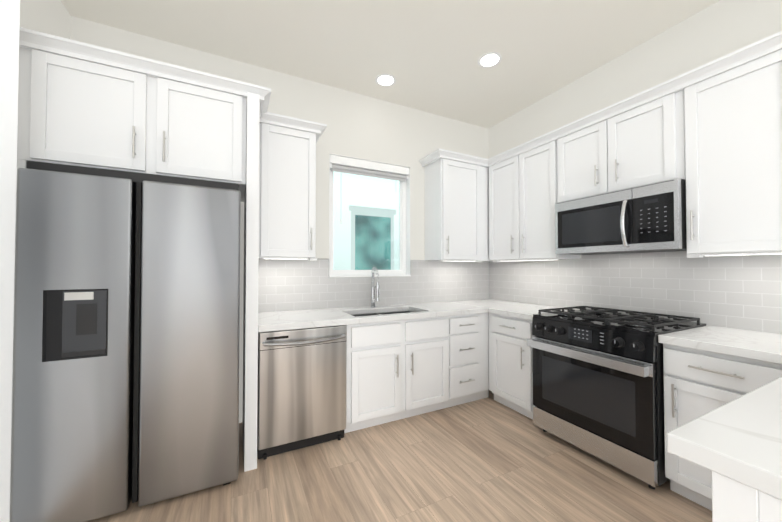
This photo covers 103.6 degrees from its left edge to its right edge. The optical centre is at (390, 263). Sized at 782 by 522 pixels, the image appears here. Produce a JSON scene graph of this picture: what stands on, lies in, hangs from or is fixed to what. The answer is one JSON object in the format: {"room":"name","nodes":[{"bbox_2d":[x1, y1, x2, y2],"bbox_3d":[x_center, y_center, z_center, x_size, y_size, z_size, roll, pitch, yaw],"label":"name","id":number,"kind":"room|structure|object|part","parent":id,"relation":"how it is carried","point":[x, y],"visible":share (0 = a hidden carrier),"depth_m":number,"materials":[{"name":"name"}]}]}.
{"room":"kitchen","nodes":[
{"label":"kitchen","id":0,"kind":"room"},
{"bbox_2d":[0,0,19,521],"bbox_3d":[-0.374,-0.265,-1.982,0.740,3.030,7.050,0,-1,-27],"label":"wall","id":1,"kind":"structure","parent":0,"point":[9,36],"depth_m":1.29,"materials":[{"name":"white paint"}]},
{"bbox_2d":[19,0,70,49],"bbox_3d":[-2.250,-0.206,1.551,0.560,3.030,0.950,0,-1,-27],"label":"wall","id":2,"kind":"structure","parent":0,"point":[52,17],"depth_m":1.86,"materials":[{"name":"grey paint"}]},
{"bbox_2d":[70,16,488,422],"bbox_3d":[-0.715,-0.183,2.938,4.550,3.030,0.150,0,-1,-27],"label":"wall","id":3,"kind":"structure","parent":0,"point":[361,126],"depth_m":2.95,"materials":[{"name":"grey paint"}]},
{"bbox_2d":[19,27,326,142],"bbox_3d":[-1.301,-1.125,2.190,1.691,0.086,0.680,0,-1,-27],"label":"crown molding","id":4,"kind":"structure","parent":3,"relation":"attached to","point":[29,39],"depth_m":1.81,"materials":[{"name":"white wood"}]},
{"bbox_2d":[259,123,315,258],"bbox_3d":[-0.884,-0.571,2.567,0.456,1.048,0.364,0,-1,-27],"label":"upper cabinet","id":5,"kind":"object","parent":3,"relation":"attached to","point":[287,192],"visible":0.94,"depth_m":2.44,"materials":[{"name":"white wood"}]},
{"bbox_2d":[329,153,410,276],"bbox_3d":[-0.217,-0.454,3.177,0.890,1.181,0.147,0,-1,-27],"label":"window unit","id":6,"kind":"structure","parent":3,"relation":"in","point":[404,229],"depth_m":3.27,"materials":[{"name":"white"}]},
{"bbox_2d":[330,155,408,223],"bbox_3d":[-0.207,-0.711,3.162,0.874,0.652,0.071,0,-1,-27],"label":"blind valance","id":7,"kind":"object","parent":6,"relation":"attached to","point":[362,167],"visible":0.96,"depth_m":3.13,"materials":[{"name":"white"}]},
{"bbox_2d":[258,258,489,312],"bbox_3d":[0.021,0.197,3.213,2.667,0.470,0.008,0,-1,-27],"label":"backsplash","id":8,"kind":"structure","parent":3,"relation":"attached to","point":[283,284],"depth_m":3.03,"materials":[{"name":"white tile"}]},
{"bbox_2d":[424,159,492,260],"bbox_3d":[0.875,-0.556,3.450,0.948,1.048,0.364,0,-1,-27],"label":"upper cabinet","id":9,"kind":"object","parent":3,"relation":"attached to","point":[456,202],"visible":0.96,"depth_m":3.25,"materials":[{"name":"white wood"}]},
{"bbox_2d":[61,0,719,128],"bbox_3d":[1.115,-1.818,-0.677,4.550,0.120,8.300,0,-1,-27],"label":"ceiling","id":10,"kind":"structure","parent":0,"point":[427,54],"depth_m":2.33,"materials":[{"name":"white paint"}]},
{"bbox_2d":[375,74,395,86],"bbox_3d":[-0.050,-1.697,2.855,0.189,0.006,0.189,0,-1,18],"label":"recessed light","id":11,"kind":"object","parent":10,"relation":"in","point":[385,80],"depth_m":2.85,"materials":[{"name":"white plastic"}]},
{"bbox_2d":[478,52,501,67],"bbox_3d":[0.827,-1.701,2.579,0.189,0.006,0.189,0,-1,18],"label":"recessed light","id":12,"kind":"object","parent":10,"relation":"in","point":[490,59],"depth_m":2.57,"materials":[{"name":"white plastic"}]},
{"bbox_2d":[87,390,711,521],"bbox_3d":[1.115,1.321,-0.729,4.550,0.100,8.300,0,-1,-27],"label":"floor","id":13,"kind":"structure","parent":0,"point":[489,459],"depth_m":1.83,"materials":[{"name":"brown wood"}]},
{"bbox_2d":[10,160,240,521],"bbox_3d":[-1.496,0.416,1.974,0.936,1.800,0.783,0,-1,-27],"label":"fridge","id":14,"kind":"object","parent":13,"relation":"on","point":[138,179],"depth_m":1.60,"materials":[{"name":"grey metal"}]},
{"bbox_2d":[42,289,107,361],"bbox_3d":[-1.544,0.298,1.509,0.236,0.340,0.006,0,-1,-27],"label":"dispenser","id":15,"kind":"object","parent":14,"relation":"attached to","point":[75,323],"visible":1,"depth_m":1.51,"materials":[{"name":"black plastic"}]},
{"bbox_3d":[-1.341,0.419,1.663,0.936,1.727,0.088,0,-1,-27],"label":"fridge door","id":16,"kind":"part","parent":14,"relation":"part of","materials":[{"name":"silver metal"}]},
{"bbox_2d":[9,48,259,521],"bbox_3d":[-1.534,0.107,2.044,1.161,2.420,0.696,0,-1,-27],"label":"cabinet","id":17,"kind":"object","parent":13,"relation":"on","point":[76,112],"visible":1,"depth_m":1.82,"materials":[{"name":"white wood"}]},
{"bbox_2d":[257,325,346,459],"bbox_3d":[-0.726,0.895,2.412,0.607,0.857,0.708,0,-1,-27],"label":"dishwasher","id":18,"kind":"object","parent":13,"relation":"on","point":[264,454],"depth_m":2.15,"materials":[{"name":"silver metal"}]},
{"bbox_3d":[-0.615,0.849,2.191,0.603,0.769,0.065,0,-1,-27],"label":"dishwasher door","id":19,"kind":"part","parent":18,"relation":"part of","materials":[{"name":"silver metal"}]},
{"bbox_3d":[-0.584,0.538,2.134,0.599,0.084,0.073,0,-1,-27],"label":"dishwasher handle","id":20,"kind":"part","parent":18,"relation":"part of","materials":[{"name":"silver metal"}]},
{"bbox_2d":[404,311,479,410],"bbox_3d":[0.506,0.905,3.093,0.414,0.860,0.627,0,-1,-27],"label":"base cabinet","id":21,"kind":"object","parent":13,"relation":"on","point":[442,354],"depth_m":2.73,"materials":[{"name":"white wood"}]},
{"bbox_2d":[480,313,488,398],"bbox_3d":[1.025,0.909,3.354,0.748,0.860,0.627,0,-1,-27],"label":"base cabinet","id":22,"kind":"object","parent":13,"relation":"on","point":[484,317],"depth_m":2.97,"materials":[{"name":"white wood"}]},
{"bbox_2d":[258,299,517,331],"bbox_3d":[0.171,0.449,2.918,2.672,0.045,0.658,0,-1,-27],"label":"countertop","id":23,"kind":"structure","parent":22,"relation":"on","point":[298,319],"depth_m":2.59,"materials":[{"name":"stone"}]},
{"bbox_2d":[370,267,379,307],"bbox_3d":[-0.131,0.230,2.968,0.109,0.392,0.158,0,-1,-27],"label":"faucet","id":24,"kind":"object","parent":23,"relation":"on","point":[373,298],"visible":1,"depth_m":2.98,"materials":[{"name":"silver metal"}]},
{"bbox_2d":[352,311,411,316],"bbox_3d":[-0.049,0.575,2.748,0.718,0.210,0.393,0,-1,-27],"label":"sink","id":25,"kind":"object","parent":23,"relation":"in","point":[382,313],"visible":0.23,"depth_m":2.94,"materials":[{"name":"silver metal"}]},
{"bbox_2d":[489,313,534,418],"bbox_3d":[1.317,0.901,2.860,0.664,0.859,0.558,0,-1,-27],"label":"base cabinet","id":26,"kind":"object","parent":13,"relation":"on","point":[510,369],"visible":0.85,"depth_m":2.73,"materials":[{"name":"white wood"}]},
{"bbox_2d":[490,303,575,320],"bbox_3d":[1.333,0.448,2.847,0.657,0.045,0.512,0,-1,-27],"label":"countertop","id":27,"kind":"structure","parent":26,"relation":"on","point":[517,310],"depth_m":2.83,"materials":[{"name":"stone"}]},
{"bbox_2d":[527,306,705,488],"bbox_3d":[1.576,0.843,2.225,0.762,0.954,0.802,0,-1,-27],"label":"range","id":28,"kind":"object","parent":13,"relation":"on","point":[598,388],"depth_m":1.98,"materials":[{"name":"black metal"}]},
{"bbox_3d":[1.617,0.385,2.253,0.600,0.036,0.764,0,-1,-27],"label":"range top","id":29,"kind":"part","parent":28,"relation":"part of","materials":[{"name":"black metal"}]},
{"bbox_2d":[663,344,781,510],"bbox_3d":[1.942,0.880,1.617,0.664,0.859,0.601,0,-1,-27],"label":"base cabinet","id":30,"kind":"object","parent":13,"relation":"on","point":[698,383],"visible":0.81,"depth_m":1.63,"materials":[{"name":"white wood"}]},
{"bbox_2d":[658,326,781,363],"bbox_3d":[1.923,0.428,1.669,0.662,0.045,0.512,0,-1,-27],"label":"countertop","id":31,"kind":"structure","parent":30,"relation":"on","point":[762,346],"depth_m":1.61,"materials":[{"name":"stone"}]},
{"bbox_2d":[711,470,781,521],"bbox_3d":[1.669,0.867,0.780,1.903,0.859,0.645,0,-1,-27],"label":"base cabinet","id":32,"kind":"object","parent":13,"relation":"on","point":[734,500],"visible":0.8,"depth_m":0.61,"materials":[{"name":"white wood"}]},
{"bbox_2d":[667,363,781,499],"bbox_3d":[1.666,0.414,0.790,1.913,0.045,0.792,0,-1,-27],"label":"countertop","id":33,"kind":"structure","parent":32,"relation":"on","point":[739,439],"depth_m":0.68,"materials":[{"name":"stone"}]},
{"bbox_2d":[488,0,781,325],"bbox_3d":[3.081,-0.227,0.285,0.150,3.030,8.000,0,-1,-27],"label":"wall","id":34,"kind":"structure","parent":0,"point":[718,29],"depth_m":2.34,"materials":[{"name":"grey paint"}]},
{"bbox_2d":[489,137,579,259],"bbox_3d":[1.413,-0.562,3.069,0.327,1.048,0.873,0,-1,-27],"label":"upper cabinet","id":35,"kind":"object","parent":34,"relation":"attached to","point":[525,188],"depth_m":2.94,"materials":[{"name":"white wood"}]},
{"bbox_2d":[565,88,684,200],"bbox_3d":[1.769,-0.808,2.364,0.327,0.580,0.847,0,-1,-27],"label":"upper cabinet","id":36,"kind":"object","parent":34,"relation":"attached to","point":[644,144],"depth_m":2.18,"materials":[{"name":"white wood"}]},
{"bbox_2d":[419,31,781,167],"bbox_3d":[1.273,-1.115,2.243,0.712,0.068,2.896,0,-1,-27],"label":"crown molding","id":37,"kind":"structure","parent":36,"relation":"attached to","point":[768,45],"depth_m":2.10,"materials":[{"name":"white wood"}]},
{"bbox_2d":[555,178,686,254],"bbox_3d":[1.715,-0.300,2.310,0.454,0.432,0.812,0,-1,-27],"label":"microwave","id":38,"kind":"object","parent":36,"relation":"attached to","point":[650,217],"visible":1,"depth_m":2.12,"materials":[{"name":"silver metal"}]},
{"bbox_2d":[490,251,781,333],"bbox_3d":[1.799,0.144,2.645,0.002,0.555,2.580,0,-1,-27],"label":"backsplash","id":39,"kind":"structure","parent":34,"relation":"attached to","point":[742,292],"depth_m":2.27,"materials":[{"name":"white tile"}]},
{"bbox_2d":[685,51,780,253],"bbox_3d":[2.075,-0.584,1.753,0.327,1.048,0.513,0,-1,-27],"label":"upper cabinet","id":40,"kind":"object","parent":34,"relation":"attached to","point":[715,142],"depth_m":1.72,"materials":[{"name":"white wood"}]},
{"bbox_2d":[777,49,781,250],"bbox_3d":[2.253,-0.590,1.398,0.327,1.048,0.521,0,-1,-27],"label":"upper cabinet","id":41,"kind":"object","parent":34,"relation":"attached to","point":[779,53],"depth_m":1.58,"materials":[{"name":"white wood"}]},
{"bbox_2d":[263,251,781,261],"bbox_3d":[0.634,-0.048,1.800,2.380,0.022,2.610,0,-1,-27],"label":"strips","id":42,"kind":"object","parent":41,"relation":"attached to","point":[688,255],"visible":1,"depth_m":1.92,"materials":[{"name":"white"}]},
{"label":"outside","id":43,"kind":"structure","parent":0,"visible":0},
{"bbox_2d":[333,171,398,269],"bbox_3d":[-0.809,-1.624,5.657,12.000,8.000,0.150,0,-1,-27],"label":"window","id":44,"kind":"structure","parent":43,"point":[343,236],"depth_m":5.75,"materials":[{"name":"glass"}]}
]}

